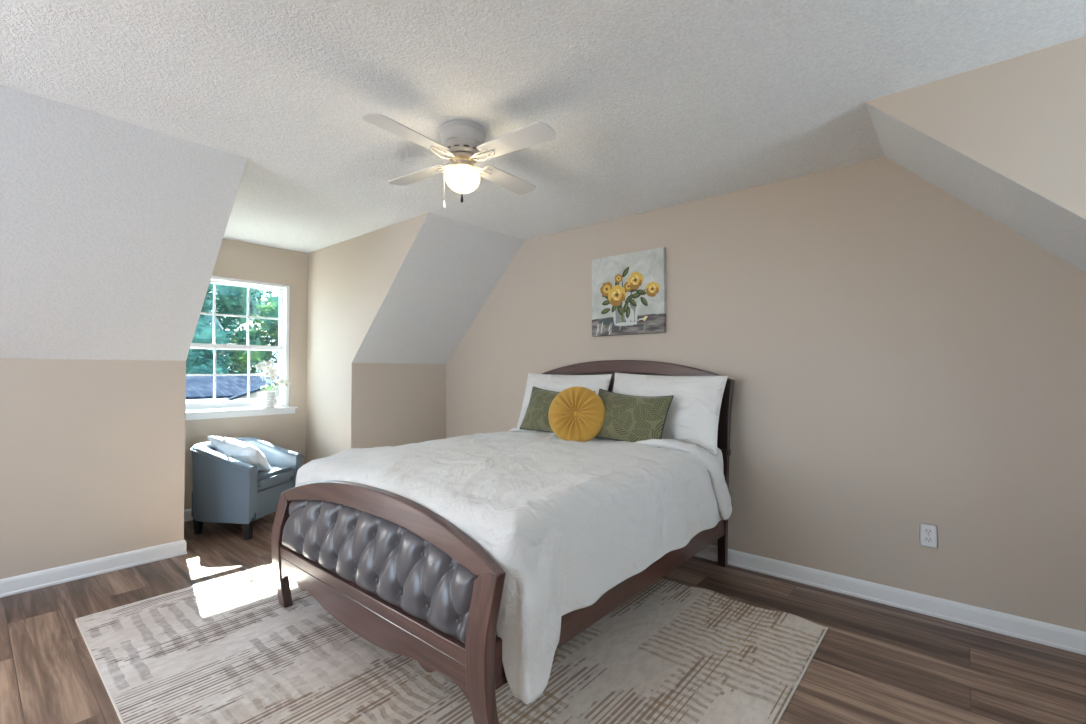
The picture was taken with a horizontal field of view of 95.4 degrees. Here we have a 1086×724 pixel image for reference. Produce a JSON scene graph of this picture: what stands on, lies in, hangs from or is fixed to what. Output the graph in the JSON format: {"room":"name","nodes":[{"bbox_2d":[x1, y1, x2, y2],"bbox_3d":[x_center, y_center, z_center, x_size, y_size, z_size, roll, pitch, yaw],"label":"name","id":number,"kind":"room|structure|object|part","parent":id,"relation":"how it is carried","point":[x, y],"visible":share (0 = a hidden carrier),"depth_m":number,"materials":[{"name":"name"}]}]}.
{"room":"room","nodes":[
{"label":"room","id":0,"kind":"room"},
{"bbox_2d":[184,160,246,489],"bbox_3d":[-2.410,0.103,3.342,1.989,2.440,0.050,-1,-1,40],"label":"wall","id":1,"kind":"structure","parent":0,"point":[246,160],"depth_m":3.29,"materials":[{"name":"beige paint"}]},
{"bbox_2d":[0,358,445,578],"bbox_3d":[-2.850,0.651,3.037,0.060,1.334,5.600,-1,-1,40],"label":"wall","id":2,"kind":"structure","parent":0,"point":[92,452],"depth_m":3.11,"materials":[{"name":"beige paint"}]},
{"bbox_2d":[0,508,192,597],"bbox_3d":[-3.156,1.273,3.287,0.898,0.098,5.600,-1,-1,40],"label":"baseboard","id":3,"kind":"structure","parent":2,"relation":"attached to","point":[22,583],"depth_m":3.04,"materials":[{"name":"white paint"}]},
{"bbox_2d":[184,238,307,509],"bbox_3d":[-2.808,0.124,4.515,0.140,2.440,1.339,-1,-1,40],"label":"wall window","id":4,"kind":"structure","parent":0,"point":[235,259],"depth_m":4.70,"materials":[{"name":"beige paint"}]},
{"bbox_2d":[185,276,297,419],"bbox_3d":[-2.795,-0.130,4.471,0.182,1.246,1.061,-1,-1,40],"label":"window","id":5,"kind":"structure","parent":4,"relation":"attached to","point":[215,409],"depth_m":4.58,"materials":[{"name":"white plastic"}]},
{"bbox_3d":[-2.824,0.112,4.492,0.025,0.543,0.875,-1,-1,40],"label":"sash","id":6,"kind":"part","parent":5,"relation":"part of","materials":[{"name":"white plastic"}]},
{"bbox_3d":[-2.847,-0.418,4.521,0.024,0.613,0.875,-1,-1,40],"label":"sash","id":7,"kind":"part","parent":5,"relation":"part of","materials":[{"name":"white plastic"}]},
{"bbox_3d":[-2.795,0.450,4.461,0.182,0.085,1.061,-1,-1,40],"label":"sill","id":8,"kind":"part","parent":5,"relation":"part of","materials":[{"name":"white paint"}]},
{"bbox_2d":[255,360,289,407],"bbox_3d":[-2.563,0.203,4.671,0.133,0.451,0.304,-1,-1,40],"label":"potted orchid","id":9,"kind":"object","parent":5,"relation":"on","point":[269,400],"visible":1,"depth_m":4.62,"materials":[{"name":"white plant"}]},
{"bbox_3d":[-2.575,0.354,4.655,0.132,0.150,0.132,-1,-1,40],"label":"ribbed pot","id":10,"kind":"part","parent":9,"relation":"part of","materials":[{"name":"white ceramic"}]},
{"bbox_2d":[0,85,523,363],"bbox_3d":[-2.428,-0.605,2.699,1.169,1.166,5.600,-1,-1,40],"label":"ceiling","id":11,"kind":"structure","parent":0,"point":[112,231],"depth_m":2.74,"materials":[{"name":"white paint"}]},
{"bbox_2d":[306,212,428,462],"bbox_3d":[-1.586,0.120,4.307,1.989,2.440,0.050,-1,-1,40],"label":"wall","id":12,"kind":"structure","parent":0,"point":[349,281],"depth_m":4.50,"materials":[{"name":"beige paint"}]},
{"bbox_2d":[0,0,1085,252],"bbox_3d":[-0.962,-1.175,1.458,6.667,0.050,5.600,-1,-1,40],"label":"ceiling","id":13,"kind":"structure","parent":0,"point":[650,105],"depth_m":2.03,"materials":[{"name":"white paint"}]},
{"bbox_2d":[363,113,555,208],"bbox_3d":[-0.392,-0.940,2.422,0.808,0.384,0.808,0,-1,-9],"label":"ceiling fan","id":14,"kind":"object","parent":13,"relation":"hanging from","point":[463,142],"visible":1,"depth_m":2.34,"materials":[{"name":"white metal"}]},
{"bbox_3d":[-0.591,-0.995,2.154,0.124,0.026,0.398,-1,-1,36],"label":"fan blade","id":15,"kind":"part","parent":14,"relation":"part of","materials":[{"name":"white laminate"}]},
{"bbox_3d":[-0.661,-0.987,2.621,0.398,0.026,0.124,-1,-1,36],"label":"fan blade","id":16,"kind":"part","parent":14,"relation":"part of","materials":[{"name":"white laminate"}]},
{"bbox_3d":[-0.392,-0.889,2.421,0.168,0.120,0.168,-1,-1,40],"label":"lamp shade","id":17,"kind":"part","parent":14,"relation":"part of","materials":[{"name":"white glass"}]},
{"bbox_3d":[-0.194,-0.986,2.691,0.124,0.026,0.398,-1,-1,36],"label":"fan blade","id":18,"kind":"part","parent":14,"relation":"part of","materials":[{"name":"white laminate"}]},
{"bbox_3d":[-0.124,-0.994,2.224,0.398,0.026,0.124,-1,-1,36],"label":"fan blade","id":19,"kind":"part","parent":14,"relation":"part of","materials":[{"name":"white laminate"}]},
{"bbox_2d":[0,512,1085,723],"bbox_3d":[-0.962,1.314,1.414,6.667,0.050,5.600,-1,-1,40],"label":"floor","id":20,"kind":"structure","parent":0,"point":[874,662],"depth_m":2.22,"materials":[{"name":"brown wood"}]},
{"bbox_2d":[190,437,303,539],"bbox_3d":[-2.437,0.990,4.018,0.627,0.690,0.661,0,-1,7],"label":"armchair","id":21,"kind":"object","parent":20,"relation":"on","point":[226,489],"visible":0.79,"depth_m":3.72,"materials":[{"name":"blue fabric"}]},
{"bbox_3d":[-2.679,1.268,3.843,0.052,0.128,0.052,0,-1,7],"label":"leg","id":22,"kind":"part","parent":21,"relation":"part of","materials":[{"name":"black wood"}]},
{"bbox_2d":[208,436,271,470],"bbox_3d":[-2.438,0.750,3.991,0.506,0.332,0.266,0,-1,12],"label":"cushion","id":23,"kind":"object","parent":21,"relation":"on","point":[241,451],"visible":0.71,"depth_m":3.88,"materials":[{"name":"white fabric"}]},
{"bbox_3d":[-2.422,1.100,4.014,0.545,0.220,0.470,0,-1,7],"label":"seat","id":24,"kind":"part","parent":21,"relation":"part of","materials":[{"name":"blue fabric"}]},
{"bbox_3d":[-2.212,1.266,3.711,0.052,0.128,0.052,0,-1,7],"label":"leg","id":25,"kind":"part","parent":21,"relation":"part of","materials":[{"name":"black wood"}]},
{"bbox_2d":[257,466,293,490],"bbox_3d":[-2.385,0.934,4.012,0.510,0.108,0.464,0,-1,7],"label":"seat cushion","id":26,"kind":"object","parent":21,"relation":"on","point":[279,476],"depth_m":3.98,"materials":[{"name":"blue fabric"}]},
{"bbox_2d":[75,564,827,723],"bbox_3d":[-0.481,1.299,2.461,2.909,0.016,2.388,-1,-1,40],"label":"area rug","id":27,"kind":"object","parent":20,"relation":"on","point":[225,650],"visible":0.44,"depth_m":2.11,"materials":[{"name":"beige carpet"}]},
{"bbox_2d":[271,360,733,723],"bbox_3d":[-0.113,0.643,2.925,1.713,1.345,2.174,-1,-1,40],"label":"bed","id":28,"kind":"object","parent":27,"relation":"on","point":[387,567],"visible":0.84,"depth_m":2.00,"materials":[{"name":"brown wood"}]},
{"bbox_3d":[-1.382,1.003,2.633,0.100,0.594,0.091,-1,-1,40],"label":"post","id":29,"kind":"part","parent":28,"relation":"part of","materials":[{"name":"brown wood"}]},
{"bbox_3d":[-0.795,1.054,2.110,1.470,0.204,0.047,-1,-1,40],"label":"skirt panel","id":30,"kind":"part","parent":28,"relation":"part of","materials":[{"name":"brown wood"}]},
{"bbox_3d":[-0.782,0.798,2.130,1.466,0.317,0.099,-1,-1,40],"label":"tufted panel","id":31,"kind":"part","parent":28,"relation":"part of","materials":[{"name":"grey leather"}]},
{"bbox_3d":[-0.760,0.640,2.159,1.663,0.171,0.079,-1,-1,40],"label":"arch rail","id":32,"kind":"part","parent":28,"relation":"part of","materials":[{"name":"brown wood"}]},
{"bbox_3d":[-0.188,0.985,1.614,0.100,0.594,0.091,-1,-1,40],"label":"post","id":33,"kind":"part","parent":28,"relation":"part of","materials":[{"name":"brown wood"}]},
{"bbox_3d":[0.487,1.017,2.405,0.030,0.164,2.080,-1,-1,40],"label":"rail","id":34,"kind":"part","parent":28,"relation":"part of","materials":[{"name":"brown wood"}]},
{"bbox_3d":[0.574,0.071,3.740,1.704,0.173,0.058,-1,-1,40],"label":"arch rail","id":35,"kind":"part","parent":28,"relation":"part of","materials":[{"name":"brown wood"}]},
{"bbox_3d":[0.565,0.430,3.723,1.548,0.700,0.051,-1,-1,40],"label":"tufted panel","id":36,"kind":"part","parent":28,"relation":"part of","materials":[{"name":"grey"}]},
{"bbox_3d":[1.179,0.718,3.195,0.100,1.206,0.075,-1,-1,40],"label":"post","id":37,"kind":"part","parent":28,"relation":"part of","materials":[{"name":"black wood"}]},
{"bbox_3d":[-0.094,0.779,2.945,1.560,0.325,1.920,-1,-1,40],"label":"mattress","id":38,"kind":"object","parent":28,"relation":"on","visible":0},
{"bbox_2d":[295,427,731,703],"bbox_3d":[-0.119,0.806,2.913,1.833,0.688,1.968,-1,-1,40],"label":"comforter","id":39,"kind":"object","parent":38,"relation":"on","point":[566,522],"visible":0.87,"depth_m":2.12,"materials":[{"name":"white fabric"}]},
{"bbox_2d":[520,386,594,432],"bbox_3d":[0.093,0.358,3.627,0.582,0.343,0.180,-1,-1,37],"label":"lumbar cushion","id":40,"kind":"object","parent":39,"relation":"on","point":[536,418],"visible":0.42,"depth_m":3.67,"materials":[{"name":"green fabric"}]},
{"bbox_2d":[517,373,611,426],"bbox_3d":[0.141,0.327,3.845,0.823,0.485,0.245,-1,-1,40],"label":"bed pillow","id":41,"kind":"object","parent":39,"relation":"on","point":[557,383],"visible":0.32,"depth_m":3.83,"materials":[{"name":"white fabric"}]},
{"bbox_2d":[548,386,604,441],"bbox_3d":[0.227,0.355,3.328,0.390,0.378,0.199,0,-1,17],"label":"round cushion","id":42,"kind":"object","parent":39,"relation":"on","point":[577,413],"visible":0.94,"depth_m":3.27,"materials":[{"name":"yellow fabric"}]},
{"bbox_2d":[596,389,673,447],"bbox_3d":[0.548,0.356,3.221,0.580,0.348,0.180,-1,-1,43],"label":"lumbar cushion","id":43,"kind":"object","parent":39,"relation":"on","point":[629,418],"visible":0.76,"depth_m":3.13,"materials":[{"name":"green fabric"}]},
{"bbox_2d":[613,372,727,454],"bbox_3d":[0.785,0.317,3.298,0.845,0.493,0.251,-1,-1,44],"label":"bed pillow","id":44,"kind":"object","parent":39,"relation":"on","point":[692,417],"visible":0.66,"depth_m":3.10,"materials":[{"name":"white fabric"}]},
{"bbox_2d":[446,157,1085,631],"bbox_3d":[0.882,0.107,3.596,6.667,2.440,0.080,-1,-1,40],"label":"wall","id":45,"kind":"structure","parent":0,"point":[899,357],"depth_m":2.76,"materials":[{"name":"beige paint"}]},
{"bbox_2d":[592,247,665,336],"bbox_3d":[0.633,-0.506,3.738,0.624,0.623,0.041,-1,-1,40],"label":"canvas painting","id":46,"kind":"object","parent":45,"relation":"attached to","point":[629,289],"visible":1,"depth_m":3.71,"materials":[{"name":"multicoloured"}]},
{"bbox_2d":[694,545,1085,654],"bbox_3d":[0.850,1.278,3.538,4.905,0.098,0.017,-1,-1,40],"label":"baseboard","id":47,"kind":"structure","parent":45,"relation":"attached to","point":[1073,640],"depth_m":2.59,"materials":[{"name":"white paint"}]},
{"bbox_2d":[920,523,937,547],"bbox_3d":[2.001,0.901,2.567,0.072,0.117,0.010,-1,-1,40],"label":"wall outlet","id":48,"kind":"object","parent":45,"relation":"attached to","point":[928,533],"visible":1,"depth_m":2.56,"materials":[{"name":"white plastic"}]},
{"bbox_2d":[924,528,932,534],"bbox_3d":[2.000,0.880,2.565,0.033,0.028,0.005,-1,-1,40],"label":"socket","id":49,"kind":"object","parent":48,"relation":"attached to","point":[927,531],"depth_m":2.56,"materials":[{"name":"grey plastic"}]},
{"bbox_2d":[924,537,932,542],"bbox_3d":[2.000,0.923,2.565,0.033,0.028,0.005,-1,-1,40],"label":"socket","id":50,"kind":"object","parent":48,"relation":"attached to","point":[926,539],"depth_m":2.56,"materials":[{"name":"grey plastic"}]},
{"bbox_2d":[865,102,1085,272],"bbox_3d":[0.505,-0.649,0.197,1.169,1.166,5.600,-1,-1,40],"label":"ceiling","id":51,"kind":"structure","parent":0,"point":[1054,228],"depth_m":2.15,"materials":[{"name":"white paint"}]},
{"bbox_2d":[866,36,1085,218],"bbox_3d":[2.181,0.071,1.515,1.989,2.440,0.050,-1,-1,40],"label":"wall","id":52,"kind":"structure","parent":0,"point":[1022,118],"depth_m":1.84,"materials":[{"name":"beige paint"}]},
{"label":"outside","id":53,"kind":"structure","parent":0,"visible":0},
{"bbox_3d":[-35.812,4.802,34.776,88.500,0.150,140.000,-1,-1,40],"label":"ground","id":54,"kind":"structure","parent":53,"visible":0},
{"bbox_2d":[186,284,240,373],"bbox_3d":[-18.233,-0.054,22.646,6.862,9.171,6.594,-1,-1,40],"label":"tree","id":55,"kind":"object","parent":54,"relation":"on","point":[199,361],"visible":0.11,"depth_m":22.47,"materials":[{"name":"green plant"}]},
{"bbox_2d":[186,375,279,402],"bbox_3d":[-11.537,2.454,18.702,5.950,3.980,10.600,-1,-1,40],"label":"neighbouring house","id":56,"kind":"structure","parent":54,"relation":"on","point":[198,388],"depth_m":16.79,"materials":[{"name":"blue"}]},
{"bbox_2d":[208,283,279,373],"bbox_3d":[-22.170,-1.494,32.100,9.984,12.383,10.158,-1,-1,40],"label":"tree","id":57,"kind":"object","parent":54,"relation":"on","point":[233,299],"visible":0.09,"depth_m":30.45,"materials":[{"name":"green plant"}]},
{"bbox_2d":[226,290,279,373],"bbox_3d":[-13.206,0.205,26.819,6.530,8.800,6.301,-1,-1,40],"label":"tree","id":58,"kind":"object","parent":54,"relation":"on","point":[259,332],"visible":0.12,"depth_m":25.70,"materials":[{"name":"green plant"}]}
]}

